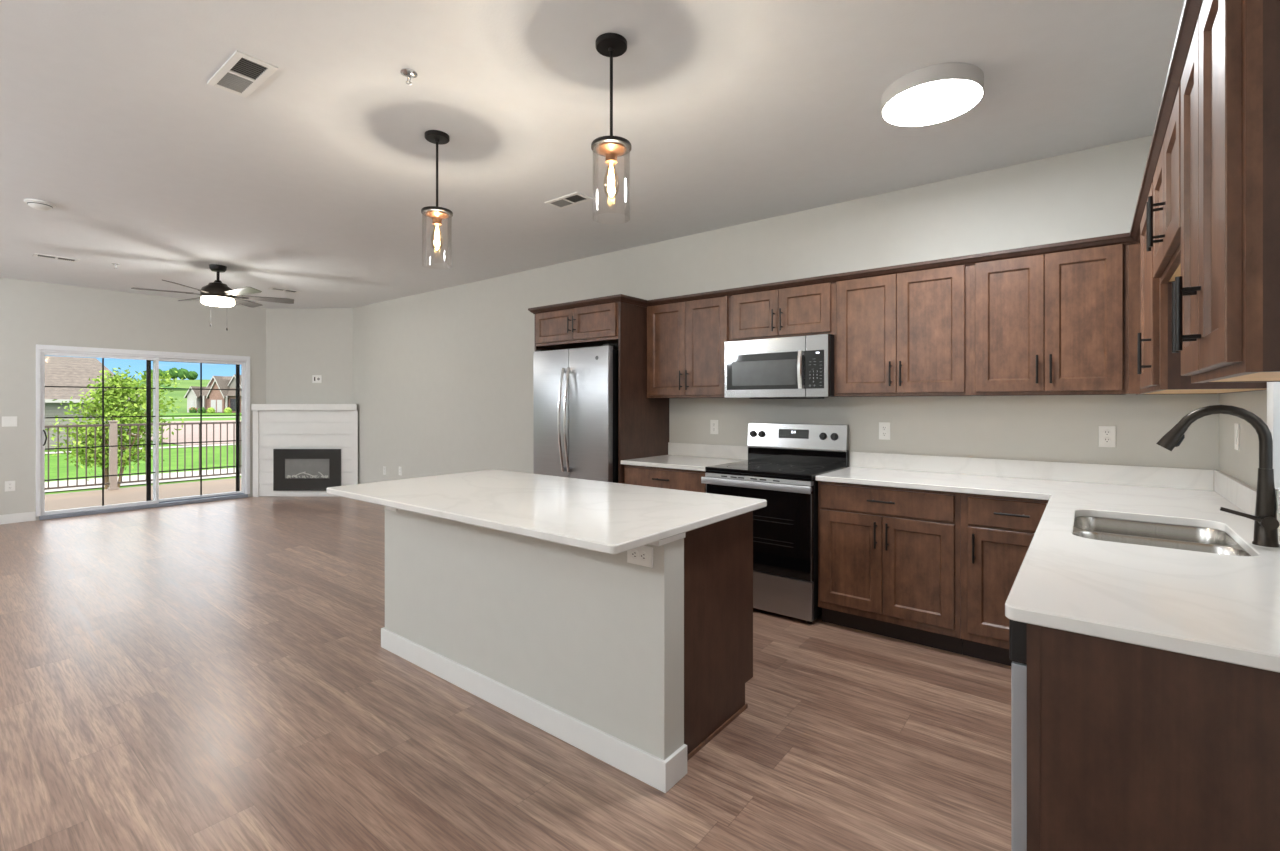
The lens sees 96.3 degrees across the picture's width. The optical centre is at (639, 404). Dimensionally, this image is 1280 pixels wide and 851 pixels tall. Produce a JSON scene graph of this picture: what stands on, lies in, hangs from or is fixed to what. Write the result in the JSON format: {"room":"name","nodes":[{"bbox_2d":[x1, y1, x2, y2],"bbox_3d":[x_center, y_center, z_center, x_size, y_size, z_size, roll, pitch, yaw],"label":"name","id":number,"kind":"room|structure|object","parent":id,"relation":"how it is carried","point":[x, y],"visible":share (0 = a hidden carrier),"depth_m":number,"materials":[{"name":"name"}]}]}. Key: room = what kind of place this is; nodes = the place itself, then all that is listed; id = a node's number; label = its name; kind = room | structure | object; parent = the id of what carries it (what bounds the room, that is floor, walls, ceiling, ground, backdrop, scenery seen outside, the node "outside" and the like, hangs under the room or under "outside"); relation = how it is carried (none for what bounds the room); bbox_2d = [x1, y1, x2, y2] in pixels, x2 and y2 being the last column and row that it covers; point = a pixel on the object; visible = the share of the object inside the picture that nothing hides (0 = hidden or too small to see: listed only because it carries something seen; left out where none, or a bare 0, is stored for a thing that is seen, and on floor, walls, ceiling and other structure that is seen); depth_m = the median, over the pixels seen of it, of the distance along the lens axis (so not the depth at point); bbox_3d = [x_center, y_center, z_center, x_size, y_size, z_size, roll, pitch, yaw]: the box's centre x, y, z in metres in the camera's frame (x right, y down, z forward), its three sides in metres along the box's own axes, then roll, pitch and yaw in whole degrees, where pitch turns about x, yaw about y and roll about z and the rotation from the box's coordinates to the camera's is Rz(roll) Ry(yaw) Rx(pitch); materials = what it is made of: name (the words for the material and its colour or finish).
{"room":"kitchen","nodes":[
{"label":"kitchen","id":0,"kind":"room"},
{"bbox_2d":[0,277,265,519],"bbox_3d":[-7.136,-0.036,6.506,0.140,2.755,6.630,0,0,38],"label":"wall","id":1,"kind":"structure","parent":0,"point":[32,313],"depth_m":6.91,"materials":[{"name":"white paint"}]},
{"bbox_2d":[2,416,16,426],"bbox_3d":[-7.090,0.195,6.444,0.008,0.115,0.117,0,0,38],"label":"wall switch","id":2,"kind":"object","parent":1,"relation":"attached to","point":[7,421],"visible":1,"depth_m":6.44,"materials":[{"name":"white plastic"}]},
{"bbox_2d":[5,481,14,491],"bbox_3d":[-7.087,0.921,6.446,0.010,0.115,0.080,0,0,38],"label":"wall outlet","id":3,"kind":"object","parent":1,"relation":"attached to","point":[9,485],"visible":1,"depth_m":6.44,"materials":[{"name":"white plastic"}]},
{"bbox_2d":[0,512,35,524],"bbox_3d":[-8.042,1.288,5.226,0.014,0.105,3.497,0,0,38],"label":"baseboard","id":4,"kind":"structure","parent":1,"relation":"attached to","point":[27,516],"depth_m":6.49,"materials":[{"name":"white wood"}]},
{"bbox_2d":[36,344,249,519],"bbox_3d":[-6.346,0.326,7.480,0.178,2.029,2.142,0,0,38],"label":"door","id":5,"kind":"structure","parent":1,"relation":"in","point":[41,350],"depth_m":7.47,"materials":[{"name":"plastic"}]},
{"bbox_2d":[45,358,155,505],"bbox_3d":[-6.635,0.341,7.080,0.015,1.826,1.008,0,0,38],"label":"grille","id":6,"kind":"object","parent":5,"relation":"attached to","point":[153,501],"depth_m":7.22,"materials":[{"name":"black metal"}]},
{"bbox_2d":[159,363,241,494],"bbox_3d":[-6.050,0.341,7.898,0.015,1.826,0.963,0,0,38],"label":"grille","id":7,"kind":"object","parent":5,"relation":"attached to","point":[237,389],"depth_m":8.21,"materials":[{"name":"black metal"}]},
{"bbox_2d":[266,308,352,403],"bbox_3d":[-4.870,-0.036,8.446,1.030,2.754,0.780,0,0,38],"label":"wall","id":8,"kind":"structure","parent":0,"point":[302,343],"depth_m":8.45,"materials":[{"name":"white paint"}]},
{"bbox_2d":[312,375,321,382],"bbox_3d":[-4.759,-0.371,8.440,0.135,0.115,0.009,0,0,1],"label":"wall outlet","id":9,"kind":"object","parent":8,"relation":"attached to","point":[315,378],"visible":1,"depth_m":8.44,"materials":[{"name":"white plastic"}]},
{"bbox_2d":[0,497,1010,850],"bbox_3d":[-3.120,1.401,3.356,10.348,0.120,6.910,0,0,38],"label":"floor","id":10,"kind":"structure","parent":0,"point":[212,675],"depth_m":2.36,"materials":[{"name":"brown wood"}]},
{"bbox_2d":[251,404,357,496],"bbox_3d":[-4.838,0.668,8.338,1.520,1.345,0.175,0,0,0],"label":"fireplace surround","id":11,"kind":"object","parent":10,"relation":"on","point":[275,426],"visible":0.83,"depth_m":8.30,"materials":[{"name":"white wood"}]},
{"bbox_2d":[251,404,356,410],"bbox_3d":[-4.838,0.043,8.333,1.519,0.095,0.165,0,0,0],"label":"mantel shelf","id":12,"kind":"object","parent":11,"relation":"attached to","point":[254,407],"depth_m":8.25,"materials":[{"name":"white wood"}]},
{"bbox_2d":[273,449,340,490],"bbox_3d":[-4.811,0.948,8.287,0.968,0.602,0.030,0,0,0],"label":"electric fireplace","id":13,"kind":"object","parent":11,"relation":"in","point":[293,469],"visible":1,"depth_m":8.27,"materials":[{"name":"black metal"}]},
{"bbox_2d":[381,506,752,792],"bbox_3d":[-0.450,0.902,2.850,1.930,0.878,0.770,0,0,38],"label":"kitchen island","id":14,"kind":"object","parent":10,"relation":"on","point":[636,668],"visible":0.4,"depth_m":2.33,"materials":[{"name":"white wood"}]},
{"bbox_2d":[326,469,766,553],"bbox_3d":[-0.525,0.447,2.780,1.972,0.030,1.070,0,0,38],"label":"island countertop","id":15,"kind":"structure","parent":14,"relation":"on","point":[600,516],"depth_m":2.44,"materials":[{"name":"stone"}]},
{"bbox_2d":[627,546,652,567],"bbox_3d":[-0.001,0.541,2.053,0.115,0.072,0.010,0,0,38],"label":"wall outlet","id":16,"kind":"object","parent":14,"relation":"attached to","point":[642,555],"visible":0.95,"depth_m":2.04,"materials":[{"name":"white plastic"}]},
{"bbox_2d":[631,550,638,558],"bbox_3d":[-0.018,0.541,2.063,0.033,0.033,0.003,0,0,38],"label":"receptacle","id":17,"kind":"object","parent":16,"relation":"attached to","point":[634,553],"depth_m":2.06,"materials":[{"name":"white plastic"}]},
{"bbox_2d":[640,552,647,560],"bbox_3d":[0.013,0.541,2.039,0.033,0.033,0.003,0,0,38],"label":"receptacle","id":18,"kind":"object","parent":16,"relation":"attached to","point":[643,555],"depth_m":2.04,"materials":[{"name":"white plastic"}]},
{"bbox_2d":[534,344,617,482],"bbox_3d":[-0.380,0.428,4.879,0.850,1.785,0.812,0,0,38],"label":"refrigerator","id":19,"kind":"object","parent":10,"relation":"on","point":[576,389],"visible":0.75,"depth_m":4.56,"materials":[{"name":"silver metal"}]},
{"bbox_2d":[535,302,668,483],"bbox_3d":[-0.353,0.266,4.945,0.980,2.150,0.712,0,0,38],"label":"tall cabinet","id":20,"kind":"object","parent":10,"relation":"on","point":[643,422],"visible":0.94,"depth_m":4.60,"materials":[{"name":"brown wood"}]},
{"bbox_2d":[528,0,1202,313],"bbox_3d":[0.317,-0.812,3.119,4.368,0.050,2.760,0,0,38],"label":"crown molding","id":21,"kind":"structure","parent":20,"relation":"attached to","point":[1191,9],"depth_m":3.00,"materials":[{"name":"brown wood"}]},
{"bbox_2d":[624,465,705,492],"bbox_3d":[0.350,0.902,4.423,0.769,0.878,0.666,0,0,38],"label":"base cabinet","id":22,"kind":"object","parent":10,"relation":"on","point":[668,478],"visible":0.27,"depth_m":4.17,"materials":[{"name":"brown wood"}]},
{"bbox_2d":[621,442,747,470],"bbox_3d":[0.354,0.395,4.429,0.769,0.135,0.652,0,0,38],"label":"countertop","id":23,"kind":"structure","parent":22,"relation":"on","point":[686,456],"depth_m":4.51,"materials":[{"name":"stone"}]},
{"bbox_2d":[701,422,848,623],"bbox_3d":[0.933,0.741,3.922,0.762,1.200,0.712,0,0,38],"label":"range","id":24,"kind":"object","parent":10,"relation":"on","point":[783,463],"visible":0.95,"depth_m":3.63,"materials":[{"name":"black metal"}]},
{"bbox_2d":[705,460,845,481],"bbox_3d":[0.926,0.446,3.913,0.750,0.040,0.609,0,0,38],"label":"cooktop","id":25,"kind":"object","parent":24,"relation":"in","point":[755,470],"depth_m":3.80,"materials":[{"name":"black glass"}]},
{"bbox_2d":[818,481,962,653],"bbox_3d":[1.558,0.902,3.475,0.767,0.878,0.666,0,0,38],"label":"base cabinet","id":26,"kind":"object","parent":10,"relation":"on","point":[889,558],"visible":0.94,"depth_m":3.22,"materials":[{"name":"brown wood"}]},
{"bbox_2d":[961,493,1048,665],"bbox_3d":[2.031,0.902,3.104,0.434,0.878,0.666,0,0,38],"label":"base cabinet","id":27,"kind":"object","parent":10,"relation":"on","point":[997,532],"visible":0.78,"depth_m":2.93,"materials":[{"name":"brown wood"}]},
{"bbox_2d":[1009,619,1026,850],"bbox_3d":[1.236,0.903,1.317,0.600,0.875,0.595,0,0,38],"label":"dishwasher","id":28,"kind":"object","parent":10,"relation":"on","point":[1017,630],"visible":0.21,"depth_m":1.26,"materials":[{"name":"silver metal"}]},
{"bbox_2d":[1027,623,1279,850],"bbox_3d":[1.076,0.902,1.048,0.612,0.878,0.020,0,0,38],"label":"end panel","id":29,"kind":"object","parent":10,"relation":"on","point":[1131,747],"visible":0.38,"depth_m":1.11,"materials":[{"name":"brown wood"}]},
{"bbox_3d":[1.835,0.902,2.056,0.664,0.878,1.280,0,0,38],"label":"base cabinet","id":30,"kind":"object","parent":10,"relation":"on","visible":0},
{"bbox_2d":[815,451,1279,672],"bbox_3d":[1.379,0.395,2.402,1.810,0.135,2.578,0,0,38],"label":"countertop","id":31,"kind":"structure","parent":30,"relation":"on","point":[1219,607],"depth_m":1.59,"materials":[{"name":"stone"}]},
{"bbox_2d":[1073,517,1250,555],"bbox_3d":[1.778,0.561,1.992,0.480,0.196,0.710,0,0,38],"label":"sink","id":32,"kind":"object","parent":31,"relation":"in","point":[1182,537],"visible":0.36,"depth_m":2.14,"materials":[{"name":"metal"}]},
{"bbox_2d":[1156,405,1279,547],"bbox_3d":[1.821,0.217,1.813,0.280,0.430,0.087,0,0,38],"label":"kitchen faucet","id":33,"kind":"object","parent":31,"relation":"on","point":[1266,524],"visible":1,"depth_m":1.75,"materials":[{"name":"black metal"}]},
{"bbox_2d":[0,0,1183,307],"bbox_3d":[-2.657,-1.514,3.095,11.518,0.200,7.070,0,0,38],"label":"ceiling","id":34,"kind":"structure","parent":0,"point":[317,182],"depth_m":2.83,"materials":[{"name":"paint"}]},
{"bbox_2d":[24,199,55,210],"bbox_3d":[-4.207,-1.391,4.018,0.156,0.046,0.156,0,0,38],"label":"smoke detector","id":35,"kind":"object","parent":34,"relation":"attached to","point":[37,204],"visible":1,"depth_m":3.98,"materials":[{"name":"white plastic"}]},
{"bbox_2d":[32,253,79,261],"bbox_3d":[-5.617,-1.409,5.518,0.150,0.008,0.310,0,0,38],"label":"ceiling vent","id":36,"kind":"object","parent":34,"relation":"in","point":[34,254],"visible":1,"depth_m":5.50,"materials":[{"name":"white metal"}]},
{"bbox_2d":[131,264,293,330],"bbox_3d":[-4.314,-1.086,5.858,1.326,0.656,1.294,0,0,38],"label":"ceiling fan","id":37,"kind":"object","parent":34,"relation":"hanging from","point":[217,293],"visible":1,"depth_m":5.79,"materials":[{"name":"black metal"}]},
{"bbox_2d":[207,50,277,97],"bbox_3d":[-1.709,-1.409,2.459,0.372,0.008,0.150,0,0,38],"label":"ceiling vent","id":38,"kind":"object","parent":34,"relation":"in","point":[242,73],"visible":1,"depth_m":2.44,"materials":[{"name":"white metal"}]},
{"bbox_2d":[268,287,300,292],"bbox_3d":[-4.392,-1.409,7.080,0.150,0.008,0.320,0,0,38],"label":"ceiling vent","id":39,"kind":"object","parent":34,"relation":"in","point":[271,288],"visible":1,"depth_m":7.08,"materials":[{"name":"white metal"}]},
{"bbox_2d":[400,68,416,84],"bbox_3d":[-0.986,-1.391,2.444,0.068,0.045,0.068,0,0,38],"label":"sprinkler","id":40,"kind":"object","parent":34,"relation":"attached to","point":[409,73],"visible":1,"depth_m":2.44,"materials":[{"name":"metal"}]},
{"bbox_2d":[421,130,452,245],"bbox_3d":[-1.067,-1.070,3.014,0.158,0.688,0.158,0,0,-34],"label":"pendant light","id":41,"kind":"object","parent":34,"relation":"hanging from","point":[436,213],"visible":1,"depth_m":3.00,"materials":[{"name":"black metal"}]},
{"bbox_2d":[425,211,448,225],"bbox_3d":[-1.067,-0.972,3.014,0.120,0.052,0.120,0,0,38],"label":"socket","id":42,"kind":"object","parent":41,"relation":"attached to","point":[437,217],"depth_m":2.99,"materials":[{"name":"brown metal"}]},
{"bbox_2d":[544,192,592,208],"bbox_3d":[-0.494,-1.409,3.972,0.320,0.008,0.160,0,0,38],"label":"ceiling vent","id":43,"kind":"object","parent":34,"relation":"in","point":[575,198],"visible":1,"depth_m":3.96,"materials":[{"name":"white metal"}]},
{"bbox_2d":[591,33,631,190],"bbox_3d":[-0.112,-1.070,2.242,0.158,0.688,0.158,0,0,-34],"label":"pendant light","id":44,"kind":"object","parent":34,"relation":"hanging from","point":[611,45],"visible":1,"depth_m":2.22,"materials":[{"name":"black metal"}]},
{"bbox_2d":[596,142,626,164],"bbox_3d":[-0.112,-0.972,2.242,0.120,0.052,0.120,0,0,38],"label":"socket","id":45,"kind":"object","parent":44,"relation":"attached to","point":[610,150],"depth_m":2.22,"materials":[{"name":"brown metal"}]},
{"bbox_2d":[881,62,983,125],"bbox_3d":[1.306,-1.376,2.572,0.410,0.075,0.410,0,0,38],"label":"flush ceiling light","id":46,"kind":"object","parent":34,"relation":"attached to","point":[932,94],"visible":1,"depth_m":2.50,"materials":[{"name":"white plastic"}]},
{"bbox_2d":[353,135,1218,483],"bbox_3d":[-1.031,-0.036,6.019,10.348,2.755,0.140,0,0,38],"label":"wall","id":47,"kind":"structure","parent":0,"point":[443,379],"depth_m":4.24,"materials":[{"name":"white paint"}]},
{"bbox_2d":[647,296,730,397],"bbox_3d":[0.440,-0.430,4.536,0.773,0.758,0.376,0,0,38],"label":"upper cabinet","id":48,"kind":"object","parent":47,"relation":"attached to","point":[685,340],"visible":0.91,"depth_m":4.40,"materials":[{"name":"brown wood"}]},
{"bbox_2d":[668,442,747,459],"bbox_3d":[0.549,0.380,4.678,0.769,0.105,0.019,0,0,38],"label":"backsplash","id":49,"kind":"structure","parent":47,"relation":"attached to","point":[683,449],"depth_m":4.66,"materials":[{"name":"stone"}]},
{"bbox_2d":[710,420,717,433],"bbox_3d":[0.601,0.185,4.644,0.072,0.115,0.010,0,0,38],"label":"wall outlet","id":50,"kind":"object","parent":47,"relation":"attached to","point":[713,423],"visible":1,"depth_m":4.64,"materials":[{"name":"white plastic"}]},
{"bbox_2d":[731,283,833,340],"bbox_3d":[1.044,-0.631,4.062,0.762,0.355,0.376,0,0,38],"label":"upper cabinet","id":51,"kind":"object","parent":47,"relation":"attached to","point":[809,309],"visible":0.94,"depth_m":3.91,"materials":[{"name":"brown wood"}]},
{"bbox_2d":[724,334,838,398],"bbox_3d":[1.017,-0.244,4.029,0.759,0.413,0.460,0,0,38],"label":"microwave","id":52,"kind":"object","parent":51,"relation":"attached to","point":[794,367],"visible":0.99,"depth_m":3.86,"materials":[{"name":"silver metal"}]},
{"bbox_2d":[879,422,889,439],"bbox_3d":[1.635,0.179,3.833,0.072,0.115,0.010,0,0,38],"label":"wall outlet","id":53,"kind":"object","parent":47,"relation":"attached to","point":[884,427],"visible":1,"depth_m":3.83,"materials":[{"name":"white plastic"}]},
{"bbox_2d":[834,265,972,396],"bbox_3d":[1.646,-0.430,3.589,0.770,0.758,0.376,0,0,38],"label":"upper cabinet","id":54,"kind":"object","parent":47,"relation":"attached to","point":[908,333],"visible":0.94,"depth_m":3.44,"materials":[{"name":"brown wood"}]},
{"bbox_2d":[850,451,1213,490],"bbox_3d":[2.160,0.380,3.414,1.789,0.105,0.019,0,0,38],"label":"backsplash","id":55,"kind":"structure","parent":47,"relation":"attached to","point":[1150,476],"depth_m":3.27,"materials":[{"name":"stone"}]},
{"bbox_2d":[970,244,1127,395],"bbox_3d":[2.219,-0.430,3.140,0.685,0.758,0.376,0,0,38],"label":"upper cabinet","id":56,"kind":"object","parent":47,"relation":"attached to","point":[1051,323],"visible":0.98,"depth_m":3.01,"materials":[{"name":"brown wood"}]},
{"bbox_2d":[1099,426,1115,446],"bbox_3d":[2.543,0.176,3.120,0.072,0.115,0.010,0,0,38],"label":"wall outlet","id":57,"kind":"object","parent":47,"relation":"attached to","point":[1107,434],"visible":1,"depth_m":3.12,"materials":[{"name":"white plastic"}]},
{"bbox_2d":[1103,430,1110,435],"bbox_3d":[2.542,0.156,3.118,0.033,0.033,0.003,0,0,38],"label":"receptacle","id":58,"kind":"object","parent":57,"relation":"attached to","point":[1105,432],"depth_m":3.12,"materials":[{"name":"white plastic"}]},
{"bbox_2d":[1103,437,1110,442],"bbox_3d":[2.542,0.196,3.118,0.033,0.033,0.003,0,0,38],"label":"receptacle","id":59,"kind":"object","parent":57,"relation":"attached to","point":[1105,439],"depth_m":3.12,"materials":[{"name":"white plastic"}]},
{"bbox_2d":[1219,390,1266,488],"bbox_3d":[0.896,-0.036,0.206,0.140,2.755,6.630,0,0,38],"label":"wall","id":60,"kind":"structure","parent":0,"point":[1242,464],"depth_m":2.42,"materials":[{"name":"beige paint"}]},
{"bbox_2d":[1146,85,1180,283],"bbox_3d":[1.683,-0.615,1.622,0.370,0.388,0.770,0,0,38],"label":"upper cabinet","id":61,"kind":"object","parent":60,"relation":"attached to","point":[1163,209],"visible":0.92,"depth_m":1.66,"materials":[{"name":"brown wood"}]},
{"bbox_2d":[1128,182,1266,394],"bbox_3d":[2.331,-0.430,2.449,0.370,0.758,1.330,0,0,38],"label":"upper cabinet","id":62,"kind":"object","parent":60,"relation":"attached to","point":[1159,369],"depth_m":2.09,"materials":[{"name":"brown wood"}]},
{"bbox_2d":[1172,0,1279,382],"bbox_3d":[1.254,-0.430,1.075,0.370,0.758,0.620,0,0,38],"label":"upper cabinet","id":63,"kind":"object","parent":60,"relation":"attached to","point":[1226,294],"visible":1,"depth_m":0.94,"materials":[{"name":"brown wood"}]},
{"bbox_2d":[1234,423,1239,449],"bbox_3d":[2.593,0.141,2.490,0.008,0.115,0.072,0,0,38],"label":"wall switch","id":64,"kind":"object","parent":60,"relation":"attached to","point":[1236,425],"visible":1,"depth_m":2.48,"materials":[{"name":"white plastic"}]},
{"bbox_2d":[1214,470,1279,535],"bbox_3d":[2.083,0.380,1.849,0.019,0.105,2.577,0,0,38],"label":"backsplash","id":65,"kind":"structure","parent":60,"relation":"attached to","point":[1240,494],"depth_m":2.42,"materials":[{"name":"stone"}]},
{"bbox_2d":[1267,382,1279,512],"bbox_3d":[1.844,-0.036,1.480,0.182,0.725,0.755,0,0,38],"label":"window","id":66,"kind":"structure","parent":60,"relation":"in","point":[1273,388],"depth_m":1.77,"materials":[{"name":"plastic"}]},
{"label":"outside","id":67,"kind":"structure","parent":0,"visible":0},
{"bbox_2d":[134,379,209,413],"bbox_3d":[-240.178,-8.519,290.066,504.000,20.061,680.000,0,0,38],"label":"hills","id":68,"kind":"structure","parent":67,"point":[179,394],"depth_m":215.43,"materials":[{"name":"green plant"}]},
{"bbox_2d":[133,381,187,389],"bbox_3d":[-196.005,-9.908,325.318,74.000,7.292,390.000,0,0,38],"label":"hillside woods","id":69,"kind":"object","parent":68,"relation":"on","point":[163,386],"visible":0.01,"depth_m":269.36,"materials":[{"name":"green plant"}]},
{"bbox_2d":[159,371,171,378],"bbox_3d":[-318.602,-18.480,385.094,6.965,8.185,7.174,0,0,38],"label":"tree","id":70,"kind":"object","parent":68,"relation":"on","point":[163,372],"visible":0.41,"depth_m":383.16,"materials":[{"name":"green plant"}]},
{"bbox_2d":[169,367,177,379],"bbox_3d":[-329.580,-20.694,405.122,6.565,10.940,6.623,0,0,38],"label":"tree","id":71,"kind":"object","parent":68,"relation":"on","point":[174,369],"visible":0.6,"depth_m":403.36,"materials":[{"name":"green plant"}]},
{"bbox_2d":[176,368,188,379],"bbox_3d":[-310.982,-19.517,389.949,6.405,10.481,6.755,0,0,38],"label":"tree","id":72,"kind":"object","parent":68,"relation":"on","point":[181,372],"visible":0.93,"depth_m":388.15,"materials":[{"name":"green plant"}]},
{"bbox_2d":[187,371,197,379],"bbox_3d":[-312.768,-18.949,400.022,6.547,8.744,6.582,0,0,38],"label":"tree","id":73,"kind":"object","parent":68,"relation":"on","point":[193,375],"visible":0.81,"depth_m":398.52,"materials":[{"name":"green plant"}]},
{"bbox_2d":[189,407,197,412],"bbox_3d":[-75.643,1.081,96.978,1.247,1.240,1.191,0,0,38],"label":"shrub","id":74,"kind":"object","parent":68,"relation":"on","point":[192,409],"visible":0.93,"depth_m":96.67,"materials":[{"name":"green plant"}]},
{"bbox_2d":[198,407,206,412],"bbox_3d":[-74.111,1.064,96.972,1.154,1.221,1.276,0,0,38],"label":"shrub","id":75,"kind":"object","parent":68,"relation":"on","point":[204,410],"visible":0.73,"depth_m":96.75,"materials":[{"name":"green plant"}]},
{"bbox_2d":[207,407,214,412],"bbox_3d":[-72.653,1.133,97.024,1.145,1.224,1.290,0,0,38],"label":"shrub","id":76,"kind":"object","parent":68,"relation":"on","point":[211,409],"visible":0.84,"depth_m":96.69,"materials":[{"name":"green plant"}]},
{"bbox_2d":[184,374,240,412],"bbox_3d":[-71.672,-1.905,103.528,13.950,6.720,10.000,0,0,-1],"label":"house","id":77,"kind":"structure","parent":68,"relation":"on","point":[219,400],"depth_m":99.27,"materials":[{"name":"brick"}]},
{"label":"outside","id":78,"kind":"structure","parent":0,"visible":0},
{"bbox_2d":[45,413,240,494],"bbox_3d":[-24.765,1.916,70.262,106.300,0.850,200.000,0,0,38],"label":"lawn","id":79,"kind":"structure","parent":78,"point":[52,459],"depth_m":23.01,"materials":[{"name":"green plant"}]},
{"bbox_2d":[45,356,139,449],"bbox_3d":[-36.649,-0.234,31.034,13.020,5.150,12.600,0,0,38],"label":"neighboring house","id":80,"kind":"structure","parent":79,"relation":"on","point":[59,370],"depth_m":30.93,"materials":[{"name":"beige"}]},
{"bbox_2d":[45,365,185,488],"bbox_3d":[-13.994,0.648,15.368,2.956,3.399,2.279,0,0,-35],"label":"young tree","id":81,"kind":"object","parent":79,"relation":"on","point":[120,396],"visible":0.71,"depth_m":15.08,"materials":[{"name":"green plant"}]},
{"bbox_2d":[45,443,235,453],"bbox_3d":[-24.436,2.311,31.876,1.400,0.001,100.000,0,0,38],"label":"garden path","id":82,"kind":"structure","parent":79,"relation":"on","point":[235,443],"depth_m":31.31,"materials":[{"name":"concrete"}]},
{"bbox_2d":[142,417,225,418],"bbox_3d":[-26.324,1.744,114.697,3.000,0.036,132.000,0,0,38],"label":"sidewalk","id":83,"kind":"structure","parent":79,"relation":"on","point":[179,417],"depth_m":75.15,"materials":[{"name":"concrete"}]},
{"bbox_2d":[224,407,231,412],"bbox_3d":[-69.776,1.131,97.024,1.242,1.239,1.168,0,0,38],"label":"shrub","id":84,"kind":"object","parent":79,"relation":"on","point":[226,410],"visible":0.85,"depth_m":96.65,"materials":[{"name":"green plant"}]},
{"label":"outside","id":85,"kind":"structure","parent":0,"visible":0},
{"bbox_2d":[45,468,240,491],"bbox_3d":[-5.754,2.311,29.932,2.800,0.001,160.000,0,0,38],"label":"sidewalk","id":86,"kind":"structure","parent":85,"point":[230,470],"depth_m":17.59,"materials":[{"name":"concrete"}]},
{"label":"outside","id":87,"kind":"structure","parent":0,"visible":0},
{"bbox_2d":[133,420,240,444],"bbox_3d":[-1.076,2.101,95.846,40.000,0.419,130.500,0,0,38],"label":"street","id":88,"kind":"structure","parent":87,"point":[195,426],"depth_m":43.61,"materials":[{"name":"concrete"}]},
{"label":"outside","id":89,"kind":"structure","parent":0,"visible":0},
{"bbox_2d":[45,478,240,510],"bbox_3d":[-7.010,1.409,9.057,2.810,0.065,6.800,0,0,38],"label":"deck","id":90,"kind":"object","parent":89,"point":[71,500],"visible":0.22,"depth_m":8.73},
{"bbox_2d":[45,421,240,489],"bbox_3d":[-8.167,0.821,9.679,0.120,1.110,5.270,0,0,38],"label":"deck railing","id":91,"kind":"object","parent":90,"relation":"on","point":[113,483],"visible":0.44,"depth_m":9.26,"materials":[{"name":"metal"}]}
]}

